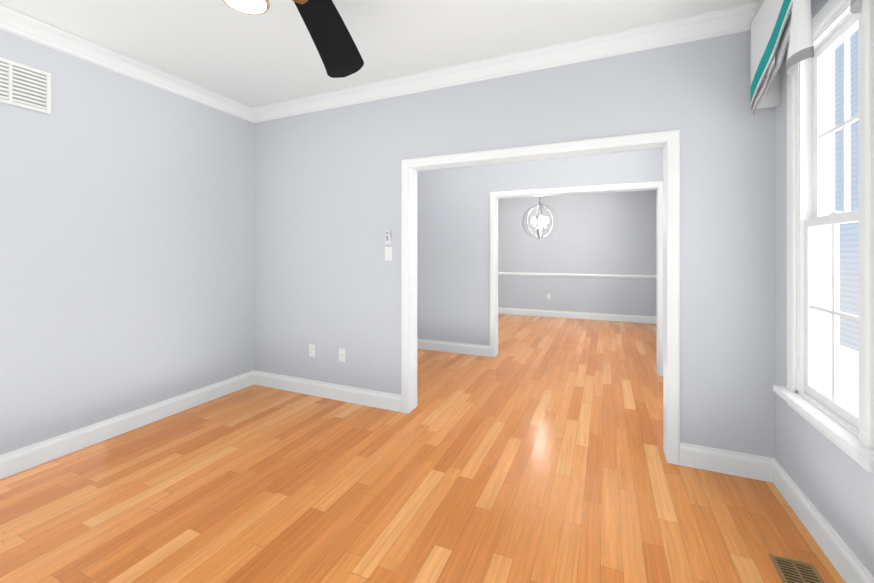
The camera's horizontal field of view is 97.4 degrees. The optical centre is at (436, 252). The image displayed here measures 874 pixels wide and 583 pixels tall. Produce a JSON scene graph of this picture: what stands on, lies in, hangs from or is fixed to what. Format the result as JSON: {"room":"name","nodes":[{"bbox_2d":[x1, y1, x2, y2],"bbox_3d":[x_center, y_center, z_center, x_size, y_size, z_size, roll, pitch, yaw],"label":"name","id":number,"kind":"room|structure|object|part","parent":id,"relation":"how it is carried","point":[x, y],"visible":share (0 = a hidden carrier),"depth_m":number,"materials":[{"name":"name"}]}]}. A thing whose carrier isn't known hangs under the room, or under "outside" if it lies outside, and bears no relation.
{"room":"empty living room","nodes":[
{"label":"empty living room","id":0,"kind":"room"},
{"bbox_2d":[0,29,253,454],"bbox_3d":[-1.558,-0.048,4.703,0.140,2.740,9.280,0,0,24],"label":"wall","id":1,"kind":"structure","parent":0,"point":[126,244],"depth_m":2.76,"materials":[{"name":"grey paint"}]},
{"bbox_2d":[0,57,50,114],"bbox_3d":[-2.632,-1.010,2.057,0.012,0.260,0.850,0,0,24],"label":"air vent","id":2,"kind":"object","parent":1,"relation":"in","point":[24,86],"visible":1,"depth_m":2.34,"materials":[{"name":"white metal"}]},
{"bbox_2d":[0,371,251,478],"bbox_3d":[-2.558,1.253,2.219,0.016,0.135,3.590,0,0,24],"label":"baseboard","id":3,"kind":"structure","parent":1,"relation":"attached to","point":[25,458],"depth_m":2.73,"materials":[{"name":"white wood"}]},
{"bbox_2d":[0,3,251,119],"bbox_3d":[-2.535,-1.364,2.184,0.088,0.112,3.420,0,0,24],"label":"crown molding","id":4,"kind":"structure","parent":1,"relation":"attached to","point":[13,21],"depth_m":2.70,"materials":[{"name":"white wood"}]},
{"bbox_2d":[0,0,761,107],"bbox_3d":[0.403,-1.444,3.847,4.420,0.050,9.280,0,0,24],"label":"ceiling","id":5,"kind":"structure","parent":0,"point":[271,55],"depth_m":2.46,"materials":[{"name":"white paint"}]},
{"bbox_2d":[223,0,363,77],"bbox_3d":[-0.599,-1.183,1.524,1.578,0.475,1.524,0,0,24],"label":"fan","id":6,"kind":"object","parent":5,"relation":"hanging from","point":[336,47],"visible":1,"depth_m":1.85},
{"bbox_3d":[-0.554,-1.068,1.881,0.483,0.047,0.834,0,0,24],"label":"blade","id":7,"kind":"part","parent":6,"relation":"part of","materials":[{"name":"black wood"}]},
{"bbox_2d":[0,314,845,582],"bbox_3d":[0.403,1.347,3.844,4.420,0.050,9.280,0,0,24],"label":"floor","id":8,"kind":"structure","parent":0,"point":[532,451],"depth_m":2.11,"materials":[{"name":"brown wood"}]},
{"bbox_2d":[768,553,824,582],"bbox_3d":[1.456,1.316,1.510,0.150,0.007,0.305,0,0,24],"label":"floor vent","id":9,"kind":"object","parent":8,"relation":"in","point":[791,570],"visible":1,"depth_m":1.58,"materials":[{"name":"brown metal"}]},
{"bbox_2d":[254,30,774,457],"bbox_3d":[0.079,-0.049,3.103,4.140,2.740,0.140,0,0,24],"label":"wall","id":10,"kind":"structure","parent":0,"point":[327,216],"depth_m":2.76,"materials":[{"name":"grey paint"}]},
{"bbox_2d":[309,344,314,356],"bbox_3d":[-1.161,0.911,3.563,0.070,0.115,0.008,0,0,24],"label":"electrical outlet","id":11,"kind":"object","parent":10,"relation":"attached to","point":[311,350],"visible":1,"depth_m":3.56,"materials":[{"name":"white plastic"}]},
{"bbox_2d":[252,370,400,411],"bbox_3d":[-1.060,1.254,3.514,1.665,0.135,0.016,0,0,24],"label":"baseboard","id":12,"kind":"structure","parent":10,"relation":"attached to","point":[388,401],"depth_m":3.47,"materials":[{"name":"white wood"}]},
{"bbox_2d":[339,348,344,361],"bbox_3d":[-0.851,0.916,3.422,0.070,0.115,0.018,0,0,24],"label":"outlet","id":13,"kind":"object","parent":10,"relation":"attached to","point":[341,355],"visible":1,"depth_m":3.42,"materials":[{"name":"white plastic"}]},
{"bbox_2d":[386,231,390,243],"bbox_3d":[-0.412,-0.129,3.229,0.050,0.110,0.024,0,0,24],"label":"cradle","id":14,"kind":"object","parent":10,"relation":"attached to","point":[388,239],"visible":1,"depth_m":3.22,"materials":[{"name":"white plastic"}]},
{"bbox_2d":[385,247,391,260],"bbox_3d":[-0.411,0.011,3.232,0.070,0.115,0.016,0,0,24],"label":"switch plate","id":15,"kind":"object","parent":10,"relation":"attached to","point":[388,253],"visible":1,"depth_m":3.23,"materials":[{"name":"white plastic"}]},
{"bbox_2d":[247,2,759,122],"bbox_3d":[0.033,-1.363,3.000,4.140,0.112,0.088,0,0,24],"label":"crown molding","id":16,"kind":"structure","parent":10,"relation":"attached to","point":[731,20],"depth_m":2.71,"materials":[{"name":"white wood"}]},
{"bbox_2d":[401,129,679,464],"bbox_3d":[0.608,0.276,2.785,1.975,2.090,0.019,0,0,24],"label":"door frame","id":17,"kind":"structure","parent":10,"relation":"attached to","point":[671,138],"depth_m":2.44,"materials":[{"name":"white wood"}]},
{"bbox_2d":[522,197,557,240],"bbox_3d":[1.709,-0.806,6.386,0.580,1.220,0.563,0,0,24],"label":"chandelier","id":18,"kind":"object","parent":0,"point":[544,221],"visible":0.92,"depth_m":6.35,"materials":[{"name":"silver metal"}]},
{"bbox_2d":[417,148,662,345],"bbox_3d":[0.856,-0.048,4.881,4.140,2.740,0.140,0,0,24],"label":"wall","id":19,"kind":"structure","parent":0,"point":[453,254],"depth_m":4.99,"materials":[{"name":"grey paint"}]},
{"bbox_2d":[417,339,489,356],"bbox_3d":[-0.202,1.255,5.257,1.900,0.135,0.016,0,0,24],"label":"baseboard","id":20,"kind":"structure","parent":19,"relation":"attached to","point":[460,348],"depth_m":5.05,"materials":[{"name":"white wood"}]},
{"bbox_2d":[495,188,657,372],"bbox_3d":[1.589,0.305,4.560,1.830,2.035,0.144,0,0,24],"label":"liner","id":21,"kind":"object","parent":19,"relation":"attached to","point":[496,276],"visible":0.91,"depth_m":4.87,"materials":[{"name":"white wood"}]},
{"bbox_2d":[490,181,662,375],"bbox_3d":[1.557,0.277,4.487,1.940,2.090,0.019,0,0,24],"label":"door frame","id":22,"kind":"structure","parent":19,"relation":"attached to","point":[623,186],"depth_m":4.39,"materials":[{"name":"white wood"}]},
{"bbox_2d":[498,190,656,315],"bbox_3d":[2.233,-0.045,8.033,4.140,2.740,0.140,0,0,24],"label":"wall","id":23,"kind":"structure","parent":0,"point":[607,233],"depth_m":7.66,"materials":[{"name":"grey paint"}]},
{"bbox_2d":[498,272,654,278],"bbox_3d":[2.200,0.457,7.956,4.140,0.066,0.028,0,0,24],"label":"trim","id":24,"kind":"structure","parent":23,"relation":"attached to","point":[583,275],"depth_m":7.67,"materials":[{"name":"white wood"}]},
{"bbox_2d":[498,307,655,323],"bbox_3d":[2.202,1.258,7.960,4.140,0.135,0.016,0,0,24],"label":"baseboard","id":25,"kind":"structure","parent":23,"relation":"attached to","point":[593,316],"depth_m":7.67,"materials":[{"name":"white wood"}]},
{"bbox_2d":[775,0,873,576],"bbox_3d":[2.364,-0.049,2.988,0.140,2.740,9.280,0,0,24],"label":"wall","id":26,"kind":"structure","parent":0,"point":[833,481],"depth_m":1.85,"materials":[{"name":"grey paint"}]},
{"bbox_2d":[680,442,873,582],"bbox_3d":[1.007,1.251,0.645,0.470,0.135,3.620,0,0,24],"label":"baseboard","id":27,"kind":"structure","parent":26,"relation":"attached to","point":[848,565],"depth_m":2.02,"materials":[{"name":"white wood"}]},
{"bbox_2d":[750,0,861,114],"bbox_3d":[1.472,-1.044,1.366,0.186,0.536,1.756,0,0,24],"label":"window valance","id":28,"kind":"object","parent":26,"relation":"attached to","point":[776,26],"visible":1,"depth_m":1.91,"materials":[{"name":"white fabric"}]},
{"bbox_2d":[773,385,873,472],"bbox_3d":[1.727,0.760,1.711,0.125,0.089,0.750,0,0,24],"label":"window sill","id":29,"kind":"structure","parent":26,"relation":"attached to","point":[845,440],"depth_m":1.59,"materials":[{"name":"white wood"}]},
{"bbox_2d":[787,0,873,448],"bbox_3d":[1.784,-0.185,1.687,0.159,1.810,0.690,0,0,24],"label":"window","id":30,"kind":"structure","parent":26,"relation":"in","point":[865,85],"depth_m":1.80,"materials":[{"name":"white wood"}]},
{"bbox_2d":[799,2,850,391],"bbox_3d":[1.741,-0.150,1.706,0.018,1.704,0.514,0,0,24],"label":"window frame","id":31,"kind":"object","parent":30,"relation":"attached to","point":[831,25],"visible":0.41,"depth_m":1.93,"materials":[{"name":"white wood"}]},
{"bbox_3d":[1.763,0.266,1.696,0.030,0.872,0.514,0,0,24],"label":"far main window sash","id":32,"kind":"part","parent":30,"relation":"part of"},
{"bbox_3d":[1.763,0.266,1.696,0.004,0.827,0.472,0,0,24],"label":"sash glass","id":33,"kind":"part","parent":30,"relation":"part of","materials":[{"name":"clear glass"}]},
{"bbox_3d":[1.795,-0.566,1.682,0.030,0.872,0.514,0,0,24],"label":"far main window sash","id":34,"kind":"part","parent":30,"relation":"part of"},
{"bbox_3d":[1.795,-0.566,1.682,0.004,0.827,0.472,0,0,24],"label":"sash glass","id":35,"kind":"part","parent":30,"relation":"part of","materials":[{"name":"clear glass"}]},
{"label":"outside","id":36,"kind":"structure","parent":0,"visible":0},
{"bbox_2d":[835,29,858,351],"bbox_3d":[4.338,-1.180,2.126,0.050,5.000,13.000,0,0,24],"label":"house exterior","id":37,"kind":"structure","parent":36,"point":[850,286],"depth_m":5.30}
]}

